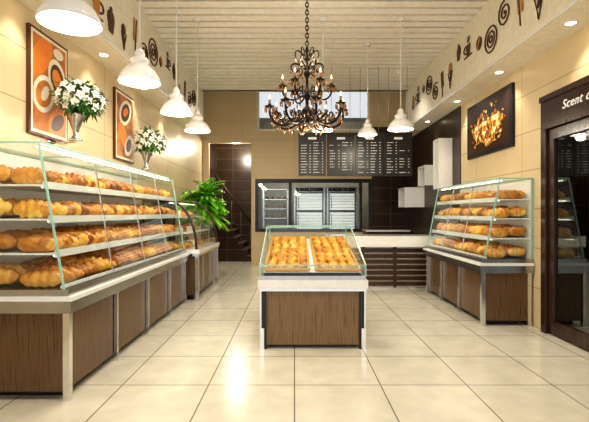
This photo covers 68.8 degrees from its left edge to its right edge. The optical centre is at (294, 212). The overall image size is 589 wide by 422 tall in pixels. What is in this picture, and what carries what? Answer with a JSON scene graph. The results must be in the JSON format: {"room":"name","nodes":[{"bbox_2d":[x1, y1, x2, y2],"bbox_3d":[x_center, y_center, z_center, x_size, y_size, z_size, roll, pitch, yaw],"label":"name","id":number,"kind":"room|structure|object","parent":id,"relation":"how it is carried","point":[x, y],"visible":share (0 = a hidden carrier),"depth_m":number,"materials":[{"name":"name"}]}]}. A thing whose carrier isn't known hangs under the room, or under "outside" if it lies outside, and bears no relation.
{"room":"food shop","nodes":[
{"label":"food shop","id":0,"kind":"room"},
{"bbox_2d":[0,0,215,241],"bbox_3d":[-2.350,-1.350,5.500,0.100,5.300,14.200,0,0,0],"label":"wall","id":1,"kind":"structure","parent":0,"point":[181,160],"depth_m":5.02,"materials":[{"name":"beige paint"}]},
{"bbox_2d":[26,23,67,143],"bbox_3d":[-2.279,-1.160,3.990,0.038,0.940,0.620,0,0,0],"label":"poster","id":2,"kind":"object","parent":1,"relation":"attached to","point":[46,59],"visible":0.88,"depth_m":3.89,"materials":[{"name":"orange paper"}]},
{"bbox_2d":[97,52,109,56],"bbox_3d":[-2.130,-1.765,4.800,0.130,0.010,0.130,0,0,0],"label":"recessed light","id":3,"kind":"object","parent":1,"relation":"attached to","point":[102,54],"visible":1,"depth_m":4.79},
{"bbox_2d":[18,0,202,127],"bbox_3d":[-2.115,-2.235,3.800,0.370,0.930,10.800,0,0,0],"label":"soffit","id":4,"kind":"structure","parent":1,"relation":"attached to","point":[124,11],"depth_m":5.27,"materials":[{"name":"beige paint"}]},
{"bbox_2d":[93,0,198,106],"bbox_3d":[-1.944,-2.161,5.905,0.022,0.619,5.593,0,0,0],"label":"mural","id":5,"kind":"object","parent":4,"relation":"attached to","point":[96,3],"visible":0.96,"depth_m":5.29,"materials":[{"name":"brown paint"}]},
{"bbox_2d":[113,87,133,163],"bbox_3d":[-2.280,-1.145,5.760,0.036,0.910,0.640,0,0,0],"label":"poster","id":6,"kind":"object","parent":1,"relation":"attached to","point":[123,105],"visible":0.98,"depth_m":5.69,"materials":[{"name":"orange paper"}]},
{"bbox_2d":[259,183,260,228],"bbox_3d":[-1.030,-0.500,11.725,0.100,3.600,1.750,0,0,0],"label":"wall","id":7,"kind":"structure","parent":0,"point":[259,183],"depth_m":12.22,"materials":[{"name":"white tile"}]},
{"bbox_2d":[216,144,367,245],"bbox_3d":[0.225,-0.500,12.650,5.250,3.600,0.100,0,0,0],"label":"wall","id":8,"kind":"structure","parent":0,"point":[233,161],"depth_m":12.60,"materials":[{"name":"brown tile"}]},
{"bbox_2d":[0,262,588,421],"bbox_3d":[0.725,1.350,5.550,6.250,0.100,14.300,0,0,0],"label":"floor","id":9,"kind":"structure","parent":0,"point":[423,359],"depth_m":3.55,"materials":[{"name":"beige tile"}]},
{"bbox_2d":[0,141,189,400],"bbox_3d":[-1.909,0.401,4.585,0.776,1.798,3.300,0,0,0],"label":"display case","id":10,"kind":"object","parent":9,"relation":"on","point":[52,338],"visible":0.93,"depth_m":3.42,"materials":[{"name":"brown wood"}]},
{"bbox_2d":[47,77,107,143],"bbox_3d":[-2.029,-0.939,4.032,0.535,0.646,0.530,0,0,0],"label":"vase","id":11,"kind":"object","parent":10,"relation":"on","point":[77,111],"visible":1,"depth_m":3.95,"materials":[{"name":"silver metal"}]},
{"bbox_2d":[0,164,178,287],"bbox_3d":[-1.945,0.084,4.575,0.607,0.900,3.188,0,0,0],"label":"bread loaves","id":12,"kind":"object","parent":10,"relation":"in","point":[44,272],"visible":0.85,"depth_m":3.48,"materials":[{"name":"orange food"}]},
{"bbox_2d":[131,125,166,170],"bbox_3d":[-2.031,-0.874,5.954,0.532,0.656,0.518,0,0,0],"label":"vase","id":13,"kind":"object","parent":10,"relation":"on","point":[152,144],"visible":0.99,"depth_m":5.85,"materials":[{"name":"silver metal"}]},
{"bbox_2d":[142,200,218,300],"bbox_3d":[-1.825,0.551,7.180,0.850,1.497,1.680,0,0,0],"label":"display case","id":14,"kind":"object","parent":9,"relation":"on","point":[202,263],"visible":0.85,"depth_m":6.87,"materials":[{"name":"brown wood"}]},
{"bbox_2d":[167,210,202,248],"bbox_3d":[-1.912,0.243,7.111,0.555,0.583,1.374,0,0,0],"label":"cakes","id":15,"kind":"object","parent":14,"relation":"in","point":[188,242],"visible":0.6,"depth_m":6.99,"materials":[{"name":"food"}]},
{"bbox_2d":[178,178,229,241],"bbox_3d":[-1.784,0.312,8.600,0.972,1.976,1.070,0,0,0],"label":"bushy plant","id":16,"kind":"object","parent":14,"relation":"on","point":[203,196],"visible":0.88,"depth_m":8.46,"materials":[{"name":"green plant"}]},
{"bbox_2d":[211,169,250,261],"bbox_3d":[-1.692,0.069,11.995,1.145,2.462,1.110,0,0,0],"label":"staircase","id":17,"kind":"structure","parent":9,"relation":"on","point":[232,247],"depth_m":11.50,"materials":[{"name":"brown wood"}]},
{"bbox_2d":[263,189,287,228],"bbox_3d":[-0.510,0.325,11.765,0.680,1.950,0.530,0,0,0],"label":"rack","id":18,"kind":"object","parent":9,"relation":"on","point":[264,190],"visible":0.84,"depth_m":11.61,"materials":[{"name":"silver metal"}]},
{"bbox_2d":[294,187,324,228],"bbox_3d":[0.400,0.300,11.800,0.840,2.000,0.800,0,0,0],"label":"oven","id":19,"kind":"object","parent":9,"relation":"on","point":[309,202],"visible":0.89,"depth_m":11.47,"materials":[{"name":"silver metal"}]},
{"bbox_2d":[258,225,367,348],"bbox_3d":[0.175,0.732,4.900,1.050,1.136,1.640,0,0,0],"label":"display case","id":20,"kind":"object","parent":9,"relation":"on","point":[313,305],"visible":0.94,"depth_m":4.13,"materials":[{"name":"brown wood"}]},
{"bbox_2d":[268,236,357,267],"bbox_3d":[0.182,0.425,4.875,0.899,0.258,1.350,0,0,0],"label":"bread rolls","id":21,"kind":"object","parent":20,"relation":"on","point":[321,258],"visible":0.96,"depth_m":4.71,"materials":[{"name":"orange food"}]},
{"bbox_2d":[325,187,356,228],"bbox_3d":[1.270,0.300,11.800,0.820,2.000,0.800,0,0,0],"label":"oven","id":22,"kind":"object","parent":9,"relation":"on","point":[340,202],"visible":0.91,"depth_m":11.47,"materials":[{"name":"silver metal"}]},
{"bbox_2d":[324,234,453,288],"bbox_3d":[1.635,0.848,7.650,2.170,0.905,0.660,0,0,0],"label":"counter","id":23,"kind":"object","parent":9,"relation":"on","point":[393,261],"depth_m":7.38,"materials":[{"name":"brown wood"}]},
{"bbox_2d":[362,229,410,233],"bbox_3d":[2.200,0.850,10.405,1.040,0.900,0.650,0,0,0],"label":"tray","id":24,"kind":"object","parent":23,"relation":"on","point":[365,231],"visible":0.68,"depth_m":10.10,"materials":[{"name":"silver metal"}]},
{"bbox_2d":[423,177,534,325],"bbox_3d":[2.431,0.446,5.995,0.631,1.708,2.180,0,0,0],"label":"display case","id":25,"kind":"object","parent":9,"relation":"on","point":[490,290],"visible":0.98,"depth_m":5.13,"materials":[{"name":"brown wood"}]},
{"bbox_2d":[433,190,525,257],"bbox_3d":[2.468,0.116,5.986,0.464,0.835,2.055,0,0,0],"label":"bread loaves","id":26,"kind":"object","parent":25,"relation":"in","point":[495,249],"visible":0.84,"depth_m":5.37,"materials":[{"name":"orange food"}]},
{"bbox_2d":[202,92,403,264],"bbox_3d":[0.225,-1.350,10.794,5.050,5.300,0.112,0,0,0],"label":"wall","id":27,"kind":"structure","parent":0,"point":[231,117],"depth_m":10.75,"materials":[{"name":"beige paint"}]},
{"bbox_2d":[255,179,371,231],"bbox_3d":[0.475,-0.190,10.800,2.910,1.320,0.140,0,0,0],"label":"window","id":28,"kind":"structure","parent":27,"relation":"in","point":[257,181],"depth_m":10.73,"materials":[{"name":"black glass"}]},
{"bbox_2d":[257,92,369,130],"bbox_3d":[0.475,-2.875,10.800,2.830,1.650,0.040,0,0,0],"label":"window","id":29,"kind":"structure","parent":27,"relation":"in","point":[258,93],"depth_m":10.78,"materials":[{"name":"white paint"}]},
{"bbox_2d":[203,90,406,90],"bbox_3d":[0.225,-3.300,9.150,5.050,1.400,0.100,0,0,0],"label":"beam","id":30,"kind":"structure","parent":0,"point":[203,90],"depth_m":9.13,"materials":[{"name":"beige paint"}]},
{"bbox_2d":[136,0,487,91],"bbox_3d":[0.215,-2.625,3.842,4.330,0.050,10.785,0,0,0],"label":"ceiling slats","id":31,"kind":"object","parent":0,"point":[257,41],"depth_m":6.37,"materials":[{"name":"beige wood"}]},
{"bbox_2d":[260,118,366,128],"bbox_3d":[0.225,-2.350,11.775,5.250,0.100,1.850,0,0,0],"label":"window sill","id":32,"kind":"structure","parent":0,"point":[265,123],"depth_m":11.05,"materials":[{"name":"white paint"}]},
{"bbox_2d":[404,24,588,328],"bbox_3d":[2.794,-1.350,6.700,0.112,5.300,8.300,0,0,0],"label":"wall","id":33,"kind":"structure","parent":0,"point":[523,160],"depth_m":5.28,"materials":[{"name":"beige paint"}]},
{"bbox_2d":[398,187,424,207],"bbox_3d":[2.527,-0.330,9.325,0.420,0.420,0.550,0,0,0],"label":"wall shelf","id":34,"kind":"object","parent":33,"relation":"attached to","point":[408,197],"visible":1,"depth_m":9.05,"materials":[{"name":"white wood"}]},
{"bbox_2d":[418,165,432,186],"bbox_3d":[2.587,-0.710,8.275,0.300,0.380,0.450,0,0,0],"label":"wall shelf","id":35,"kind":"object","parent":33,"relation":"attached to","point":[425,172],"visible":0.66,"depth_m":8.06,"materials":[{"name":"white wood"}]},
{"bbox_2d":[433,138,451,189],"bbox_3d":[2.617,-0.860,7.600,0.240,0.880,0.300,0,0,0],"label":"wall shelf","id":36,"kind":"object","parent":33,"relation":"attached to","point":[442,147],"visible":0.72,"depth_m":7.45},
{"bbox_2d":[412,0,542,109],"bbox_3d":[2.374,-2.153,6.036,0.022,0.577,5.310,0,0,0],"label":"mural","id":37,"kind":"object","parent":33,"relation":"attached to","point":[539,2],"visible":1,"depth_m":5.51,"materials":[{"name":"paint"}]},
{"bbox_2d":[467,82,514,159],"bbox_3d":[2.720,-1.230,6.050,0.055,0.800,1.380,0,0,0],"label":"picture","id":38,"kind":"object","parent":33,"relation":"attached to","point":[491,121],"visible":1,"depth_m":5.88,"materials":[{"name":"black paper"}]},
{"bbox_2d":[406,0,588,129],"bbox_3d":[2.555,-2.235,3.800,0.390,0.930,10.800,0,0,0],"label":"soffit","id":39,"kind":"structure","parent":33,"relation":"attached to","point":[516,45],"depth_m":5.33,"materials":[{"name":"beige paint"}]},
{"bbox_2d":[494,70,504,73],"bbox_3d":[2.570,-1.765,5.400,0.130,0.010,0.130,0,0,0],"label":"recessed light","id":40,"kind":"object","parent":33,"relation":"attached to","point":[499,71],"visible":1,"depth_m":5.39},
{"bbox_2d":[539,75,588,350],"bbox_3d":[2.759,0.020,3.635,0.182,2.560,2.170,0,0,0],"label":"door","id":41,"kind":"structure","parent":33,"relation":"in","point":[557,123],"depth_m":4.53,"materials":[{"name":"brown wood"}]},
{"bbox_2d":[562,93,588,108],"bbox_3d":[2.695,-1.088,3.905,0.008,0.088,0.835,0,0,0],"label":"sign lettering","id":42,"kind":"object","parent":41,"relation":"attached to","point":[581,96],"visible":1,"depth_m":4.15},
{"bbox_2d":[563,20,578,26],"bbox_3d":[2.570,-1.765,4.000,0.130,0.010,0.130,0,0,0],"label":"recessed light","id":43,"kind":"object","parent":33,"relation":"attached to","point":[570,22],"visible":1,"depth_m":4.00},
{"bbox_2d":[559,130,588,326],"bbox_3d":[3.300,-0.100,4.970,0.900,2.800,0.100,0,0,0],"label":"glass door","id":44,"kind":"structure","parent":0,"point":[573,149],"depth_m":4.92,"materials":[{"name":"brown glass"}]},
{"bbox_3d":[0.215,-2.750,3.800,4.330,0.100,10.800,0,0,0],"label":"ceiling","id":45,"kind":"structure","parent":0,"visible":0},
{"bbox_2d":[35,0,102,35],"bbox_3d":[-1.300,-1.855,2.490,0.350,1.530,0.350,0,0,0],"label":"pendant lamp","id":46,"kind":"object","parent":45,"relation":"hanging from","point":[70,17],"visible":1,"depth_m":2.49,"materials":[{"name":"silver metal"}]},
{"bbox_2d":[117,0,160,88],"bbox_3d":[-1.300,-1.855,3.610,0.350,1.530,0.350,0,0,0],"label":"pendant lamp","id":47,"kind":"object","parent":45,"relation":"hanging from","point":[138,74],"visible":1,"depth_m":3.57,"materials":[{"name":"silver metal"}]},
{"bbox_2d":[160,0,192,116],"bbox_3d":[-1.300,-1.855,4.730,0.350,1.530,0.350,0,0,0],"label":"pendant lamp","id":48,"kind":"object","parent":45,"relation":"hanging from","point":[175,106],"visible":1,"depth_m":4.69,"materials":[{"name":"silver metal"}]},
{"bbox_2d":[184,17,210,133],"bbox_3d":[-1.300,-1.855,5.760,0.350,1.530,0.350,0,0,0],"label":"pendant lamp","id":49,"kind":"object","parent":45,"relation":"hanging from","point":[196,125],"visible":1,"depth_m":5.72,"materials":[{"name":"silver metal"}]},
{"bbox_2d":[264,0,348,135],"bbox_3d":[0.136,-1.738,4.670,0.872,1.725,0.874,0,0,-34],"label":"chandelier","id":50,"kind":"object","parent":45,"relation":"hanging from","point":[300,119],"visible":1,"depth_m":4.63,"materials":[{"name":"brown metal"}]},
{"bbox_2d":[311,17,332,131],"bbox_3d":[0.380,-1.862,5.750,0.310,1.515,0.310,0,0,0],"label":"pendant lamp","id":51,"kind":"object","parent":45,"relation":"hanging from","point":[321,19],"visible":0.3,"depth_m":5.75,"materials":[{"name":"silver metal"}]},
{"bbox_2d":[298,66,411,175],"bbox_3d":[1.074,-1.653,7.622,2.028,1.995,0.055,0,0,0],"label":"menu board","id":52,"kind":"object","parent":45,"relation":"hanging from","point":[348,154],"visible":0.98,"depth_m":7.60,"materials":[{"name":"black metal"}]},
{"bbox_2d":[358,42,376,136],"bbox_3d":[1.120,-1.907,6.600,0.300,1.425,0.300,0,0,0],"label":"pendant lamp","id":53,"kind":"object","parent":45,"relation":"hanging from","point":[367,130],"visible":1,"depth_m":6.57,"materials":[{"name":"silver metal"}]},
{"bbox_2d":[387,17,413,131],"bbox_3d":[1.420,-1.865,5.750,0.350,1.510,0.350,0,0,0],"label":"pendant lamp","id":54,"kind":"object","parent":45,"relation":"hanging from","point":[400,123],"visible":1,"depth_m":5.71,"materials":[{"name":"silver metal"}]}
]}

